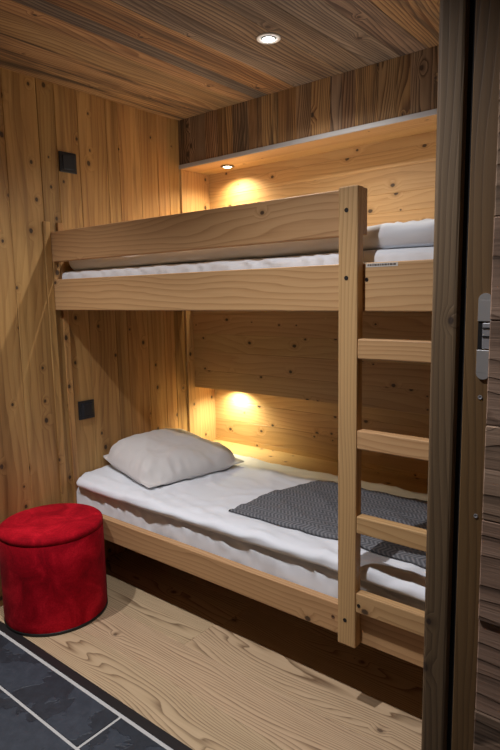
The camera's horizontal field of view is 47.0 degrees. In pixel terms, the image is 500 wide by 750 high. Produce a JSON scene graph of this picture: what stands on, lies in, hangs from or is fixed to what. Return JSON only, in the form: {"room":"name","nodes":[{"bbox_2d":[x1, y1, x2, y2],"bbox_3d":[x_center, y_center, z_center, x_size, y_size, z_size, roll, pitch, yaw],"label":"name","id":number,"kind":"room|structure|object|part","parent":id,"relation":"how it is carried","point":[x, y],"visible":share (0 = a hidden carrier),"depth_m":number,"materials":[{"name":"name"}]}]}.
{"room":"bunk bedroom","nodes":[
{"label":"bunk bedroom","id":0,"kind":"room"},
{"bbox_2d":[0,631,172,749],"bbox_3d":[-0.515,1.243,0.626,3.212,0.032,1.998,5,10,39],"label":"floor","id":1,"kind":"structure","parent":0,"point":[66,708],"depth_m":1.80,"materials":[{"name":"grey tile"}]},
{"bbox_2d":[0,621,192,749],"bbox_3d":[-0.362,1.070,1.791,1.908,0.022,0.032,5,10,39],"label":"trim","id":2,"kind":"structure","parent":1,"relation":"on","point":[160,734],"depth_m":1.89,"materials":[{"name":"black metal"}]},
{"bbox_2d":[0,67,188,606],"bbox_3d":[-1.321,-0.062,2.044,0.064,2.273,3.483,5,10,39],"label":"wall","id":3,"kind":"structure","parent":0,"point":[132,363],"depth_m":2.60,"materials":[{"name":"brown wood"}]},
{"bbox_2d":[58,151,76,173],"bbox_3d":[-0.800,-0.934,2.531,0.011,0.087,0.087,5,10,39],"label":"light switch","id":4,"kind":"object","parent":3,"relation":"attached to","point":[67,161],"visible":1,"depth_m":2.52,"materials":[{"name":"black plastic"}]},
{"bbox_2d":[78,399,94,419],"bbox_3d":[-0.766,0.162,2.702,0.011,0.087,0.087,5,10,39],"label":"light switch","id":5,"kind":"object","parent":3,"relation":"attached to","point":[86,409],"visible":1,"depth_m":2.69,"materials":[{"name":"black plastic"}]},
{"bbox_2d":[179,170,215,440],"bbox_3d":[-0.283,-0.135,3.268,0.013,1.952,0.216,5,10,39],"label":"trim","id":6,"kind":"structure","parent":3,"relation":"attached to","point":[194,187],"depth_m":3.21,"materials":[{"name":"brown wood"}]},
{"bbox_2d":[179,108,436,168],"bbox_3d":[0.460,-1.023,2.386,2.141,0.020,0.015,5,10,39],"label":"trim","id":7,"kind":"structure","parent":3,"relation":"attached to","point":[433,111],"depth_m":2.51,"materials":[{"name":"grey"}]},
{"bbox_2d":[178,45,438,164],"bbox_3d":[0.463,-1.145,2.375,2.141,0.225,0.023,5,10,39],"label":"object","id":8,"kind":"structure","parent":3,"relation":"attached to","point":[407,84],"depth_m":2.49,"materials":[{"name":"brown wood"}]},
{"bbox_2d":[0,549,422,749],"bbox_3d":[0.185,0.997,2.279,2.141,0.032,1.422,5,10,39],"label":"floor","id":9,"kind":"structure","parent":0,"point":[213,666],"depth_m":1.99,"materials":[{"name":"brown wood"}]},
{"bbox_2d":[0,503,107,636],"bbox_3d":[-0.812,0.784,2.389,0.412,0.396,0.412,5,10,39],"label":"pouf","id":10,"kind":"object","parent":9,"relation":"on","point":[53,565],"visible":1,"depth_m":2.23,"materials":[{"name":"red fabric"}]},
{"bbox_2d":[0,503,102,546],"bbox_3d":[-0.816,0.605,2.364,0.411,0.033,0.411,5,10,39],"label":"cushion","id":11,"kind":"object","parent":10,"relation":"on","point":[60,524],"depth_m":2.29,"materials":[{"name":"red fabric"}]},
{"bbox_2d":[42,185,432,667],"bbox_3d":[0.216,0.172,2.222,2.139,1.616,0.824,5,10,39],"label":"bunk bed","id":12,"kind":"object","parent":9,"relation":"on","point":[350,287],"visible":0.7,"depth_m":1.74,"materials":[{"name":"brown wood"}]},
{"bbox_3d":[-0.839,0.138,2.606,0.013,1.616,0.094,5,10,39],"label":"wall post","id":13,"kind":"part","parent":12,"relation":"part of","materials":[{"name":"brown wood"}]},
{"bbox_3d":[-0.271,-0.502,2.043,1.506,0.126,0.030,5,10,39],"label":"guard rail","id":14,"kind":"part","parent":12,"relation":"part of","materials":[{"name":"brown wood"}]},
{"bbox_3d":[-0.020,-0.276,1.875,2.139,0.132,0.032,5,10,39],"label":"rail","id":15,"kind":"part","parent":12,"relation":"part of","materials":[{"name":"brown wood"}]},
{"bbox_2d":[62,247,433,278],"bbox_3d":[0.219,-0.368,2.181,2.091,0.122,0.755,5,10,39],"label":"mattress","id":16,"kind":"object","parent":12,"relation":"on","point":[419,253],"visible":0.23,"depth_m":1.86,"materials":[{"name":"white fabric"}]},
{"bbox_2d":[69,219,433,269],"bbox_3d":[0.221,-0.470,2.167,2.096,0.086,0.742,5,10,39],"label":"duvet","id":17,"kind":"object","parent":16,"relation":"on","point":[410,234],"visible":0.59,"depth_m":1.81,"materials":[{"name":"white fabric"}]},
{"bbox_2d":[77,487,424,610],"bbox_3d":[0.238,0.621,2.320,2.091,0.145,0.755,5,10,39],"label":"mattress","id":18,"kind":"object","parent":12,"relation":"on","point":[324,580],"visible":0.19,"depth_m":2.08,"materials":[{"name":"white fabric"}]},
{"bbox_2d":[76,454,427,601],"bbox_3d":[0.229,0.521,2.292,2.096,0.064,0.778,5,10,39],"label":"sheet","id":19,"kind":"object","parent":18,"relation":"on","point":[205,502],"visible":0.52,"depth_m":2.30,"materials":[{"name":"white fabric"}]},
{"bbox_2d":[103,428,243,487],"bbox_3d":[-0.399,0.366,2.794,0.544,0.165,0.510,-8,11,-42],"label":"pillow","id":20,"kind":"object","parent":19,"relation":"on","point":[164,456],"visible":1,"depth_m":2.66,"materials":[{"name":"fabric"}]},
{"bbox_2d":[229,480,426,568],"bbox_3d":[0.549,0.524,2.054,1.172,0.031,0.603,5,10,39],"label":"blanket","id":21,"kind":"object","parent":19,"relation":"on","point":[311,507],"visible":0.54,"depth_m":2.16,"materials":[{"name":"grey fabric"}]},
{"bbox_3d":[-0.001,0.726,2.016,2.139,0.098,0.032,5,10,39],"label":"rail","id":22,"kind":"part","parent":12,"relation":"part of","materials":[{"name":"brown wood"}]},
{"bbox_3d":[0.286,0.151,1.649,0.060,1.332,0.033,5,10,39],"label":"ladder post","id":23,"kind":"part","parent":12,"relation":"part of","materials":[{"name":"brown wood"}]},
{"bbox_2d":[368,263,395,265],"bbox_3d":[0.353,-0.296,1.545,0.083,0.005,0.001,5,10,39],"label":"print","id":24,"kind":"object","parent":12,"relation":"attached to","point":[369,264],"depth_m":1.54,"materials":[{"name":"grey"}]},
{"bbox_2d":[0,0,439,120],"bbox_3d":[-0.090,-1.051,0.864,3.180,0.032,3.451,5,10,39],"label":"ceiling","id":25,"kind":"structure","parent":0,"point":[177,60],"depth_m":2.10,"materials":[{"name":"brown wood"}]},
{"bbox_2d":[256,33,280,43],"bbox_3d":[0.067,-1.204,2.063,0.087,0.005,0.087,5,10,39],"label":"recessed light","id":26,"kind":"object","parent":25,"relation":"in","point":[265,38],"visible":1,"depth_m":2.06,"materials":[{"name":"white"}]},
{"bbox_2d":[209,131,436,479],"bbox_3d":[0.620,-0.195,2.683,2.205,2.198,0.032,5,10,39],"label":"wall","id":27,"kind":"structure","parent":0,"point":[398,175],"depth_m":2.79,"materials":[{"name":"brown wood"}]},
{"bbox_2d":[221,165,233,167],"bbox_3d":[-0.117,-1.082,2.990,0.072,0.005,0.072,5,10,39],"label":"recessed light","id":28,"kind":"object","parent":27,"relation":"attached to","point":[222,166],"visible":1,"depth_m":2.97,"materials":[{"name":"white"}]},
{"bbox_2d":[179,114,436,174],"bbox_3d":[0.526,-1.034,2.467,2.141,0.020,0.216,5,10,39],"label":"trim","id":29,"kind":"structure","parent":27,"relation":"attached to","point":[426,124],"depth_m":2.60,"materials":[{"name":"brown wood"}]},
{"bbox_2d":[193,311,431,414],"bbox_3d":[0.564,-0.162,2.606,2.128,0.599,0.165,5,10,39],"label":"wall panel","id":30,"kind":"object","parent":27,"relation":"attached to","point":[287,354],"depth_m":2.77,"materials":[{"name":"brown wood"}]},
{"bbox_2d":[213,439,427,493],"bbox_3d":[0.566,0.690,2.708,2.128,0.441,0.211,5,10,39],"label":"trim","id":31,"kind":"structure","parent":27,"relation":"attached to","point":[408,483],"depth_m":2.86,"materials":[{"name":"brown wood"}]},
{"bbox_2d":[473,79,499,749],"bbox_3d":[0.900,0.086,0.646,1.202,2.198,0.091,5,10,39],"label":"wall","id":32,"kind":"structure","parent":0,"point":[487,705],"depth_m":1.01,"materials":[{"name":"brown wood"}]},
{"bbox_2d":[421,0,499,749],"bbox_3d":[0.395,0.038,1.060,0.108,2.198,0.077,5,10,39],"label":"door frame","id":33,"kind":"structure","parent":32,"relation":"attached to","point":[468,100],"depth_m":1.02,"materials":[{"name":"brown wood"}]},
{"bbox_3d":[0.403,-0.066,0.990,0.023,0.148,0.004,5,10,39],"label":"strike plate","id":34,"kind":"part","parent":33,"relation":"part of","materials":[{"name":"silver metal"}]}
]}

